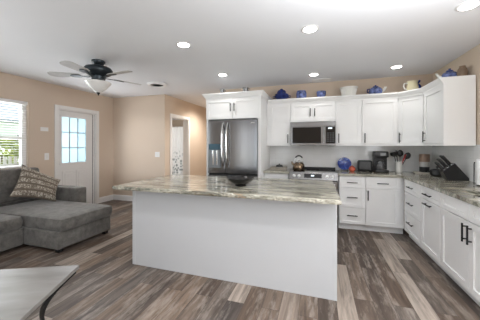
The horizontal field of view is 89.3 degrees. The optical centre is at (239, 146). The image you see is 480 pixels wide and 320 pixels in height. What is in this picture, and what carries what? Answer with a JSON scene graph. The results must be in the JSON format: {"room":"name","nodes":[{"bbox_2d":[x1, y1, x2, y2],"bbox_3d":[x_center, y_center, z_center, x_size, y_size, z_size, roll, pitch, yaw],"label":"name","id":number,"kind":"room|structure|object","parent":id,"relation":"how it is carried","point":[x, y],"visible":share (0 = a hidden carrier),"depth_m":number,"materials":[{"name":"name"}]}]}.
{"room":"open-plan kitchen","nodes":[
{"label":"open-plan kitchen","id":0,"kind":"room"},
{"bbox_2d":[0,72,112,196],"bbox_3d":[-4.481,0.070,2.432,0.120,2.570,7.890,0,0,18],"label":"wall","id":1,"kind":"structure","parent":0,"point":[41,97],"depth_m":4.69,"materials":[{"name":"beige paint"}]},
{"bbox_2d":[0,104,25,169],"bbox_3d":[-3.989,-0.190,3.915,0.140,1.210,1.015,0,0,18],"label":"window","id":2,"kind":"structure","parent":1,"relation":"in","point":[21,142],"depth_m":4.32,"materials":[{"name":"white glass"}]},
{"bbox_2d":[0,98,27,168],"bbox_3d":[-3.971,-0.209,3.910,0.046,1.164,0.957,0,0,18],"label":"window blind","id":3,"kind":"object","parent":2,"relation":"attached to","point":[2,100],"visible":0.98,"depth_m":4.18,"materials":[{"name":"white plastic"}]},
{"bbox_2d":[40,127,47,130],"bbox_3d":[-3.713,-0.320,4.617,0.006,0.075,0.140,0,0,18],"label":"thermostat","id":4,"kind":"object","parent":1,"relation":"attached to","point":[41,128],"visible":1,"depth_m":4.61,"materials":[{"name":"white plastic"}]},
{"bbox_2d":[44,153,48,159],"bbox_3d":[-3.698,0.200,4.654,0.011,0.130,0.080,0,0,18],"label":"light switch","id":5,"kind":"object","parent":1,"relation":"attached to","point":[46,155],"visible":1,"depth_m":4.65,"materials":[{"name":"white plastic"}]},
{"bbox_2d":[59,110,92,202],"bbox_3d":[-3.557,0.311,5.274,0.055,2.072,0.786,0,0,18],"label":"door","id":6,"kind":"structure","parent":1,"relation":"in","point":[75,129],"depth_m":5.28,"materials":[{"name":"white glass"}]},
{"bbox_2d":[54,104,98,203],"bbox_3d":[-3.553,0.266,5.290,0.140,2.178,1.016,0,0,18],"label":"trim","id":7,"kind":"structure","parent":1,"relation":"attached to","point":[57,108],"depth_m":5.44,"materials":[{"name":"white wood"}]},
{"bbox_2d":[93,115,93,202],"bbox_3d":[-3.441,0.314,5.669,0.050,2.082,0.040,0,0,18],"label":"trim","id":8,"kind":"structure","parent":1,"relation":"attached to","point":[93,115],"depth_m":5.67,"materials":[{"name":"white wood"}]},
{"bbox_2d":[99,194,112,202],"bbox_3d":[-3.275,1.289,5.965,0.016,0.132,0.425,0,0,18],"label":"baseboard","id":9,"kind":"structure","parent":1,"relation":"attached to","point":[109,197],"depth_m":5.93,"materials":[{"name":"white wood"}]},
{"bbox_2d":[113,94,167,195],"bbox_3d":[-2.473,0.070,5.994,1.525,2.570,0.120,0,0,18],"label":"wall","id":10,"kind":"structure","parent":0,"point":[140,123],"depth_m":5.92,"materials":[{"name":"beige paint"}]},
{"bbox_2d":[113,194,132,200],"bbox_3d":[-2.456,1.289,6.021,1.541,0.132,0.216,0,0,18],"label":"baseboard","id":11,"kind":"structure","parent":10,"relation":"attached to","point":[115,197],"depth_m":6.05,"materials":[{"name":"white wood"}]},
{"bbox_2d":[172,120,183,126],"bbox_3d":[-2.498,0.070,11.263,4.555,2.570,0.120,0,0,18],"label":"wall","id":12,"kind":"structure","parent":0,"point":[175,123],"depth_m":11.34,"materials":[{"name":"beige paint"}]},
{"bbox_2d":[168,96,206,175],"bbox_3d":[-1.390,0.070,7.069,0.120,2.570,2.590,0,0,18],"label":"wall","id":13,"kind":"structure","parent":0,"point":[197,114],"depth_m":7.08,"materials":[{"name":"beige paint"}]},
{"bbox_2d":[170,113,189,174],"bbox_3d":[-1.605,0.280,6.366,0.140,2.150,0.940,0,0,18],"label":"trim","id":14,"kind":"structure","parent":13,"relation":"attached to","point":[186,119],"depth_m":6.73,"materials":[{"name":"white wood"}]},
{"bbox_2d":[183,121,183,174],"bbox_3d":[-1.547,0.325,7.133,0.120,2.040,0.760,0,0,8],"label":"door","id":15,"kind":"structure","parent":13,"relation":"in","point":[183,121],"depth_m":6.75,"materials":[{"name":"white wood"}]},
{"bbox_2d":[0,0,479,119],"bbox_3d":[-1.899,-1.255,4.339,10.130,0.080,13.300,0,0,18],"label":"ceiling","id":16,"kind":"structure","parent":0,"point":[257,43],"depth_m":2.80,"materials":[{"name":"paint"}]},
{"bbox_2d":[47,59,141,95],"bbox_3d":[-1.996,-0.968,3.449,1.184,0.494,1.199,0,0,18],"label":"ceiling fan","id":17,"kind":"object","parent":16,"relation":"hanging from","point":[98,73],"visible":1,"depth_m":3.37,"materials":[{"name":"black metal"}]},
{"bbox_2d":[147,81,166,87],"bbox_3d":[-1.624,-1.197,4.754,0.376,0.036,0.376,0,0,18],"label":"ceiling vent","id":18,"kind":"object","parent":16,"relation":"in","point":[152,84],"visible":1,"depth_m":4.68,"materials":[{"name":"white metal"}]},
{"bbox_2d":[176,41,190,47],"bbox_3d":[-0.674,-1.209,2.905,0.180,0.010,0.180,0,0,18],"label":"recessed light","id":19,"kind":"object","parent":16,"relation":"in","point":[182,44],"visible":1,"depth_m":2.88,"materials":[{"name":"white plastic"}]},
{"bbox_2d":[178,43,188,46],"bbox_3d":[-0.674,-1.206,2.905,0.136,0.004,0.136,0,0,18],"label":"diffuser","id":20,"kind":"object","parent":19,"relation":"attached to","point":[179,44],"depth_m":2.90,"materials":[{"name":"white plastic"}]},
{"bbox_2d":[301,25,318,32],"bbox_3d":[0.725,-1.209,2.519,0.180,0.010,0.180,0,0,18],"label":"recessed light","id":21,"kind":"object","parent":16,"relation":"in","point":[309,28],"visible":1,"depth_m":2.50,"materials":[{"name":"white plastic"}]},
{"bbox_2d":[303,26,316,32],"bbox_3d":[0.725,-1.206,2.519,0.136,0.004,0.136,0,0,18],"label":"diffuser","id":22,"kind":"object","parent":21,"relation":"attached to","point":[306,29],"depth_m":2.51,"materials":[{"name":"white plastic"}]},
{"bbox_2d":[312,78,331,81],"bbox_3d":[1.494,-1.209,4.457,0.340,0.012,0.170,0,0,18],"label":"ceiling vent","id":23,"kind":"object","parent":16,"relation":"in","point":[323,79],"visible":1,"depth_m":4.46,"materials":[{"name":"white metal"}]},
{"bbox_2d":[390,65,402,68],"bbox_3d":[2.391,-1.209,3.717,0.180,0.010,0.180,0,0,18],"label":"recessed light","id":24,"kind":"object","parent":16,"relation":"in","point":[394,66],"visible":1,"depth_m":3.69,"materials":[{"name":"white plastic"}]},
{"bbox_2d":[455,0,479,11],"bbox_3d":[1.971,-1.209,2.098,0.180,0.010,0.180,0,0,18],"label":"recessed light","id":25,"kind":"object","parent":16,"relation":"in","point":[468,5],"visible":1,"depth_m":2.09,"materials":[{"name":"white plastic"}]},
{"bbox_2d":[458,2,478,10],"bbox_3d":[1.971,-1.206,2.098,0.136,0.004,0.136,0,0,18],"label":"diffuser","id":26,"kind":"object","parent":25,"relation":"attached to","point":[465,6],"depth_m":2.10,"materials":[{"name":"white plastic"}]},
{"bbox_2d":[0,200,479,319],"bbox_3d":[-1.899,1.385,4.339,10.130,0.060,13.300,0,0,18],"label":"floor","id":27,"kind":"structure","parent":0,"point":[381,275],"depth_m":2.33,"materials":[{"name":"brown wood"}]},
{"bbox_2d":[0,265,78,319],"bbox_3d":[-1.754,1.133,1.471,1.150,0.455,0.620,0,0,-7],"label":"coffee table","id":28,"kind":"object","parent":27,"relation":"on","point":[22,290],"visible":1,"depth_m":1.58,"materials":[{"name":"grey wood"}]},
{"bbox_2d":[0,167,111,252],"bbox_3d":[-3.236,0.863,2.940,1.840,0.985,2.860,0,0,18],"label":"sectional sofa","id":29,"kind":"object","parent":27,"relation":"on","point":[68,220],"visible":0.84,"depth_m":3.38,"materials":[{"name":"grey fabric"}]},
{"bbox_2d":[0,214,22,233],"bbox_3d":[-3.404,0.992,2.989,0.930,0.183,0.770,0,0,18],"label":"seat cushion","id":30,"kind":"object","parent":29,"relation":"on","point":[9,223],"depth_m":3.10,"materials":[{"name":"grey fabric"}]},
{"bbox_2d":[0,167,39,204],"bbox_3d":[-3.700,0.640,3.930,0.291,0.540,0.820,0,0,18],"label":"cushion","id":31,"kind":"object","parent":29,"relation":"on","point":[9,178],"depth_m":3.84,"materials":[{"name":"grey fabric"}]},
{"bbox_2d":[9,164,59,200],"bbox_3d":[-3.266,0.601,3.907,0.332,0.626,0.804,0,0,27],"label":"throw pillow","id":32,"kind":"object","parent":29,"relation":"on","point":[31,183],"visible":1,"depth_m":3.83,"materials":[{"name":"beige fabric"}]},
{"bbox_2d":[0,199,111,231],"bbox_3d":[-2.855,0.993,3.669,1.560,0.180,0.830,0,0,18],"label":"cushion","id":33,"kind":"object","parent":29,"relation":"on","point":[41,215],"depth_m":3.40,"materials":[{"name":"grey fabric"}]},
{"bbox_2d":[112,174,341,300],"bbox_3d":[-0.115,0.898,2.885,2.350,0.914,1.180,0,0,18],"label":"kitchen island","id":34,"kind":"object","parent":27,"relation":"on","point":[270,233],"visible":0.97,"depth_m":2.42,"materials":[{"name":"paint"}]},
{"bbox_2d":[112,174,341,204],"bbox_3d":[-0.115,0.460,2.885,2.350,0.038,1.180,0,0,18],"label":"island countertop","id":35,"kind":"structure","parent":34,"relation":"on","point":[292,190],"depth_m":2.59,"materials":[{"name":"stone"}]},
{"bbox_2d":[226,176,254,185],"bbox_3d":[0.005,0.395,2.713,0.322,0.092,0.322,0,0,18],"label":"bowl","id":36,"kind":"object","parent":35,"relation":"on","point":[237,180],"visible":1,"depth_m":2.64,"materials":[{"name":"black ceramic"}]},
{"bbox_2d":[208,119,257,177],"bbox_3d":[-0.031,0.438,4.603,0.906,1.804,0.935,0,0,18],"label":"refrigerator","id":37,"kind":"object","parent":27,"relation":"on","point":[232,144],"visible":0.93,"depth_m":4.22,"materials":[{"name":"metal"}]},
{"bbox_2d":[202,90,272,177],"bbox_3d":[-0.012,0.207,4.665,1.125,2.296,0.895,0,0,18],"label":"tall cabinet","id":38,"kind":"object","parent":27,"relation":"on","point":[241,105],"visible":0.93,"depth_m":4.28,"materials":[{"name":"white wood"}]},
{"bbox_2d":[267,144,290,145],"bbox_3d":[0.720,-0.017,4.540,0.438,0.024,0.018,0,0,18],"label":"rail","id":39,"kind":"object","parent":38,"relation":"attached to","point":[281,144],"visible":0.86,"depth_m":4.51,"materials":[{"name":"white wood"}]},
{"bbox_2d":[264,173,288,178],"bbox_3d":[0.722,0.918,4.544,0.441,0.874,0.658,0,0,18],"label":"base cabinet","id":40,"kind":"object","parent":27,"relation":"on","point":[266,175],"visible":0.23,"depth_m":4.27,"materials":[{"name":"white wood"}]},
{"bbox_2d":[263,168,292,173],"bbox_3d":[0.726,0.460,4.547,0.450,0.038,0.653,0,0,18],"label":"countertop","id":41,"kind":"structure","parent":40,"relation":"on","point":[288,169],"depth_m":4.27,"materials":[{"name":"stone"}]},
{"bbox_2d":[270,166,286,169],"bbox_3d":[0.737,0.418,4.616,0.300,0.045,0.200,0,0,18],"label":"serving tray","id":42,"kind":"object","parent":41,"relation":"on","point":[271,167],"visible":0.97,"depth_m":4.53,"materials":[{"name":"beige wood"}]},
{"bbox_2d":[289,167,337,227],"bbox_3d":[1.299,0.877,4.314,0.776,0.955,0.734,0,0,18],"label":"range","id":43,"kind":"object","parent":27,"relation":"on","point":[310,173],"visible":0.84,"depth_m":4.07,"materials":[{"name":"silver glass"}]},
{"bbox_2d":[291,155,304,170],"bbox_3d":[1.047,0.297,4.329,0.204,0.277,0.209,0,0,-30],"label":"kettle","id":44,"kind":"object","parent":43,"relation":"on","point":[298,165],"visible":1,"depth_m":4.26,"materials":[{"name":"brown metal"}]},
{"bbox_2d":[291,169,336,172],"bbox_3d":[1.309,0.444,4.348,0.776,0.013,0.560,0,0,18],"label":"cooktop","id":45,"kind":"object","parent":43,"relation":"in","point":[306,170],"depth_m":4.18,"materials":[{"name":"black glass"}]},
{"bbox_2d":[338,176,364,229],"bbox_3d":[1.883,0.918,4.171,0.390,0.874,0.658,0,0,18],"label":"base cabinet","id":46,"kind":"object","parent":27,"relation":"on","point":[351,189],"visible":0.98,"depth_m":3.91,"materials":[{"name":"white wood"}]},
{"bbox_2d":[365,177,403,233],"bbox_3d":[2.322,0.918,4.030,0.529,0.874,0.658,0,0,18],"label":"base cabinet","id":47,"kind":"object","parent":27,"relation":"on","point":[384,196],"visible":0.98,"depth_m":3.77,"materials":[{"name":"white wood"}]},
{"bbox_2d":[404,179,427,254],"bbox_3d":[2.629,0.918,3.278,0.628,0.874,0.655,0,0,18],"label":"base cabinet","id":48,"kind":"object","parent":27,"relation":"on","point":[412,191],"visible":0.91,"depth_m":3.31,"materials":[{"name":"white wood"}]},
{"bbox_2d":[421,185,448,275],"bbox_3d":[2.450,0.918,2.722,0.628,0.874,0.511,0,0,18],"label":"base cabinet","id":49,"kind":"object","parent":27,"relation":"on","point":[430,200],"visible":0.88,"depth_m":2.79,"materials":[{"name":"white wood"}]},
{"bbox_2d":[440,193,479,305],"bbox_3d":[2.215,0.918,1.990,0.628,0.874,1.024,0,0,18],"label":"base cabinet","id":50,"kind":"object","parent":27,"relation":"on","point":[459,220],"visible":0.88,"depth_m":2.20,"materials":[{"name":"white wood"}]},
{"bbox_2d":[336,170,479,206],"bbox_3d":[2.073,0.460,2.973,1.508,0.038,2.828,0,0,18],"label":"countertop","id":51,"kind":"structure","parent":50,"relation":"on","point":[465,191],"depth_m":2.93,"materials":[{"name":"stone"}]},
{"bbox_2d":[349,165,355,171],"bbox_3d":[1.954,0.388,4.235,0.112,0.106,0.111,0,0,18],"label":"jar","id":52,"kind":"object","parent":51,"relation":"on","point":[352,168],"visible":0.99,"depth_m":4.20,"materials":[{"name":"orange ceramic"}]},
{"bbox_2d":[357,160,372,171],"bbox_3d":[2.177,0.345,4.236,0.231,0.192,0.172,0,0,18],"label":"toaster","id":53,"kind":"object","parent":51,"relation":"on","point":[362,165],"visible":1,"depth_m":4.17,"materials":[{"name":"black metal"}]},
{"bbox_2d":[372,151,388,172],"bbox_3d":[2.391,0.266,4.133,0.215,0.350,0.247,0,0,18],"label":"coffee maker","id":54,"kind":"object","parent":51,"relation":"on","point":[379,158],"visible":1,"depth_m":4.08,"materials":[{"name":"black plastic"}]},
{"bbox_2d":[395,161,402,172],"bbox_3d":[2.666,0.349,4.080,0.112,0.182,0.111,0,0,18],"label":"utensil crock","id":55,"kind":"object","parent":51,"relation":"on","point":[398,165],"visible":0.97,"depth_m":4.04,"materials":[{"name":"white ceramic"}]},
{"bbox_2d":[390,152,397,160],"bbox_3d":[2.587,0.263,4.093,0.117,0.331,0.118,0,0,-37],"label":"ladle","id":56,"kind":"object","parent":55,"relation":"in","point":[393,154],"visible":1,"depth_m":4.06,"materials":[{"name":"black plastic"}]},
{"bbox_2d":[397,150,402,161],"bbox_3d":[2.696,0.246,4.094,0.090,0.364,0.051,0,0,-7],"label":"spoon","id":57,"kind":"object","parent":55,"relation":"in","point":[400,152],"visible":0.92,"depth_m":4.08,"materials":[{"name":"black plastic"}]},
{"bbox_2d":[403,152,410,163],"bbox_3d":[2.741,0.267,4.043,0.177,0.325,0.036,0,0,18],"label":"serving spoon","id":58,"kind":"object","parent":55,"relation":"in","point":[408,155],"visible":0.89,"depth_m":4.02,"materials":[{"name":"black plastic"}]},
{"bbox_2d":[413,171,429,173],"bbox_3d":[2.948,0.429,3.926,0.230,0.022,0.180,0,0,26],"label":"cutting board","id":59,"kind":"object","parent":51,"relation":"on","point":[415,172],"visible":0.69,"depth_m":3.87,"materials":[{"name":"white"}]},
{"bbox_2d":[419,154,429,171],"bbox_3d":[2.979,0.274,3.927,0.144,0.288,0.143,0,0,18],"label":"canister","id":60,"kind":"object","parent":59,"relation":"on","point":[424,159],"visible":0.94,"depth_m":3.87,"materials":[{"name":"black plastic"}]},
{"bbox_2d":[427,166,440,175],"bbox_3d":[2.907,0.369,3.604,0.213,0.143,0.183,0,0,18],"label":"lidded pot","id":61,"kind":"object","parent":51,"relation":"on","point":[433,172],"visible":0.8,"depth_m":3.56,"materials":[{"name":"black metal"}]},
{"bbox_2d":[439,163,468,180],"bbox_3d":[2.777,0.330,3.162,0.274,0.222,0.120,0,0,18],"label":"knife block","id":62,"kind":"object","parent":51,"relation":"on","point":[453,172],"visible":0.82,"depth_m":3.11,"materials":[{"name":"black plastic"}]},
{"bbox_2d":[473,162,479,185],"bbox_3d":[2.690,0.267,2.676,0.149,0.348,0.138,0,0,18],"label":"paper towel holder","id":63,"kind":"object","parent":51,"relation":"on","point":[474,162],"visible":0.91,"depth_m":2.74,"materials":[{"name":"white metal"}]},
{"bbox_2d":[476,159,479,184],"bbox_3d":[2.695,0.287,2.674,0.136,0.281,0.136,0,0,18],"label":"paper towel roll","id":64,"kind":"object","parent":63,"relation":"on","point":[477,160],"visible":1,"depth_m":2.68,"materials":[{"name":"white paper"}]},
{"bbox_3d":[1.880,0.380,4.382,0.108,0.120,0.132,0,0,18],"label":"plate stand","id":65,"kind":"object","parent":51,"relation":"on","visible":0},
{"bbox_2d":[338,157,350,169],"bbox_3d":[1.874,0.313,4.364,0.230,0.219,0.076,0,0,18],"label":"plate","id":66,"kind":"object","parent":65,"relation":"on","point":[344,163],"visible":0.97,"depth_m":4.37,"materials":[{"name":"blue ceramic"}]},
{"bbox_2d":[224,74,431,210],"bbox_3d":[1.473,0.070,4.726,3.985,2.570,0.120,0,0,18],"label":"wall","id":67,"kind":"structure","parent":0,"point":[393,84],"depth_m":4.51,"materials":[{"name":"beige paint"}]},
{"bbox_2d":[267,102,290,144],"bbox_3d":[0.765,-0.438,4.679,0.438,0.815,0.392,0,0,18],"label":"upper cabinet","id":68,"kind":"object","parent":67,"relation":"attached to","point":[278,116],"visible":0.92,"depth_m":4.54,"materials":[{"name":"white wood"}]},
{"bbox_2d":[273,89,290,98],"bbox_3d":[0.791,-0.975,4.620,0.280,0.223,0.279,0,0,-33],"label":"tureen","id":69,"kind":"object","parent":68,"relation":"on","point":[281,94],"visible":0.8,"depth_m":4.54,"materials":[{"name":"ceramic"}]},
{"bbox_2d":[291,102,335,121],"bbox_3d":[1.343,-0.640,4.493,0.776,0.410,0.392,0,0,18],"label":"upper cabinet","id":70,"kind":"object","parent":67,"relation":"attached to","point":[320,111],"visible":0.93,"depth_m":4.33,"materials":[{"name":"white wood"}]},
{"bbox_2d":[296,90,306,97],"bbox_3d":[1.138,-0.941,4.508,0.188,0.155,0.188,0,0,18],"label":"jar","id":71,"kind":"object","parent":70,"relation":"on","point":[301,93],"visible":0.79,"depth_m":4.43,"materials":[{"name":"blue ceramic"}]},
{"bbox_2d":[290,121,335,144],"bbox_3d":[1.331,-0.220,4.455,0.768,0.414,0.450,0,0,18],"label":"microwave","id":72,"kind":"object","parent":70,"relation":"attached to","point":[301,133],"visible":1,"depth_m":4.28,"materials":[{"name":"metal"}]},
{"bbox_2d":[316,90,325,96],"bbox_3d":[1.471,-0.926,4.401,0.168,0.125,0.168,0,0,18],"label":"bowl","id":73,"kind":"object","parent":70,"relation":"on","point":[322,93],"visible":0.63,"depth_m":4.34,"materials":[{"name":"blue ceramic"}]},
{"bbox_2d":[336,100,361,143],"bbox_3d":[1.909,-0.438,4.312,0.409,0.815,0.392,0,0,18],"label":"upper cabinet","id":74,"kind":"object","parent":67,"relation":"attached to","point":[348,113],"visible":0.98,"depth_m":4.17,"materials":[{"name":"white wood"}]},
{"bbox_2d":[340,86,357,94],"bbox_3d":[1.905,-0.943,4.262,0.300,0.158,0.300,0,0,18],"label":"basket bowl","id":75,"kind":"object","parent":74,"relation":"on","point":[346,90],"visible":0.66,"depth_m":4.16,"materials":[{"name":"white ceramic"}]},
{"bbox_2d":[270,145,431,171],"bbox_3d":[1.919,0.255,4.514,2.744,0.600,0.011,0,0,18],"label":"wall tiles","id":76,"kind":"structure","parent":67,"relation":"attached to","point":[313,155],"depth_m":4.54,"materials":[{"name":"white tile"}]},
{"bbox_2d":[362,98,397,143],"bbox_3d":[2.357,-0.438,4.168,0.531,0.815,0.392,0,0,18],"label":"upper cabinet","id":77,"kind":"object","parent":67,"relation":"attached to","point":[379,116],"visible":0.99,"depth_m":4.02,"materials":[{"name":"white wood"}]},
{"bbox_2d":[367,85,386,93],"bbox_3d":[2.318,-0.951,4.126,0.226,0.175,0.237,0,0,-30],"label":"teapot","id":78,"kind":"object","parent":77,"relation":"on","point":[375,89],"visible":0.84,"depth_m":4.07,"materials":[{"name":"ceramic"}]},
{"bbox_2d":[398,94,425,143],"bbox_3d":[2.851,-0.438,3.888,0.582,0.815,0.605,0,0,18],"label":"upper cabinet","id":79,"kind":"object","parent":67,"relation":"attached to","point":[410,109],"visible":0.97,"depth_m":3.78,"materials":[{"name":"white wood"}]},
{"bbox_2d":[268,77,445,104],"bbox_3d":[1.550,-0.818,3.820,2.415,0.090,0.878,0,0,18],"label":"crown molding","id":80,"kind":"structure","parent":79,"relation":"attached to","point":[439,81],"depth_m":4.06,"materials":[{"name":"white wood"}]},
{"bbox_2d":[336,144,442,145],"bbox_3d":[2.411,-0.017,3.704,0.570,0.024,1.750,0,0,-37],"label":"rail","id":81,"kind":"object","parent":79,"relation":"attached to","point":[336,144],"visible":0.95,"depth_m":3.98,"materials":[{"name":"white wood"}]},
{"bbox_2d":[403,80,421,89],"bbox_3d":[2.744,-0.954,3.866,0.163,0.181,0.231,0,0,-44],"label":"pitcher","id":82,"kind":"object","parent":79,"relation":"on","point":[413,84],"visible":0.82,"depth_m":3.81,"materials":[{"name":"beige ceramic"}]},
{"bbox_2d":[432,44,479,144],"bbox_3d":[2.088,0.070,0.322,0.120,2.570,7.890,0,0,18],"label":"wall","id":83,"kind":"structure","parent":0,"point":[471,59],"depth_m":3.01,"materials":[{"name":"beige paint"}]},
{"bbox_2d":[422,75,475,145],"bbox_3d":[2.773,-0.434,3.279,0.360,0.858,0.596,0,0,18],"label":"upper cabinet","id":84,"kind":"object","parent":83,"relation":"attached to","point":[449,108],"visible":1,"depth_m":3.01,"materials":[{"name":"white wood"}]},
{"bbox_2d":[435,68,456,77],"bbox_3d":[2.774,-0.948,3.236,0.216,0.168,0.214,0,0,-27],"label":"teapot","id":85,"kind":"object","parent":84,"relation":"on","point":[449,72],"visible":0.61,"depth_m":3.18,"materials":[{"name":"ceramic"}]},
{"bbox_2d":[457,65,467,75],"bbox_3d":[2.836,-0.941,3.101,0.110,0.155,0.110,0,0,18],"label":"vase","id":86,"kind":"object","parent":84,"relation":"on","point":[462,71],"visible":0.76,"depth_m":3.07,"materials":[{"name":"brown ceramic"}]},
{"bbox_2d":[432,145,479,181],"bbox_3d":[3.035,0.269,3.484,0.011,0.572,1.290,0,0,18],"label":"wall tiles","id":87,"kind":"structure","parent":83,"relation":"attached to","point":[464,157],"depth_m":3.24,"materials":[{"name":"white tile"}]},
{"bbox_3d":[-5.375,0.070,9.557,0.120,2.570,4.890,0,0,18],"label":"wall","id":88,"kind":"structure","parent":0,"visible":0},
{"bbox_2d":[172,126,182,174],"bbox_3d":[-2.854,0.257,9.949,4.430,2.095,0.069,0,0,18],"label":"curtain","id":89,"kind":"object","parent":88,"relation":"hanging from","point":[177,132],"visible":0.19,"depth_m":9.85,"materials":[{"name":"white fabric"}]},
{"label":"outside","id":90,"kind":"structure","parent":0,"visible":0},
{"bbox_3d":[-19.926,1.680,11.652,34.930,0.150,50.000,0,0,18],"label":"ground","id":91,"kind":"structure","parent":90,"visible":0},
{"bbox_2d":[0,102,17,160],"bbox_3d":[-15.276,-0.695,14.570,5.400,4.600,13.200,0,0,18],"label":"house","id":92,"kind":"structure","parent":91,"relation":"on","point":[1,104],"depth_m":14.04,"materials":[{"name":"white"}]},
{"bbox_2d":[0,139,17,163],"bbox_3d":[-8.075,0.627,8.232,1.291,1.962,1.310,0,0,18],"label":"shrub","id":93,"kind":"object","parent":91,"relation":"on","point":[5,145],"visible":0.46,"depth_m":8.18,"materials":[{"name":"green plant"}]},
{"bbox_2d":[0,156,17,166],"bbox_3d":[-6.732,0.930,7.099,0.062,1.250,3.400,0,0,18],"label":"picket fence","id":94,"kind":"object","parent":91,"relation":"on","point":[9,157],"visible":0.06,"depth_m":7.10,"materials":[{"name":"white wood"}]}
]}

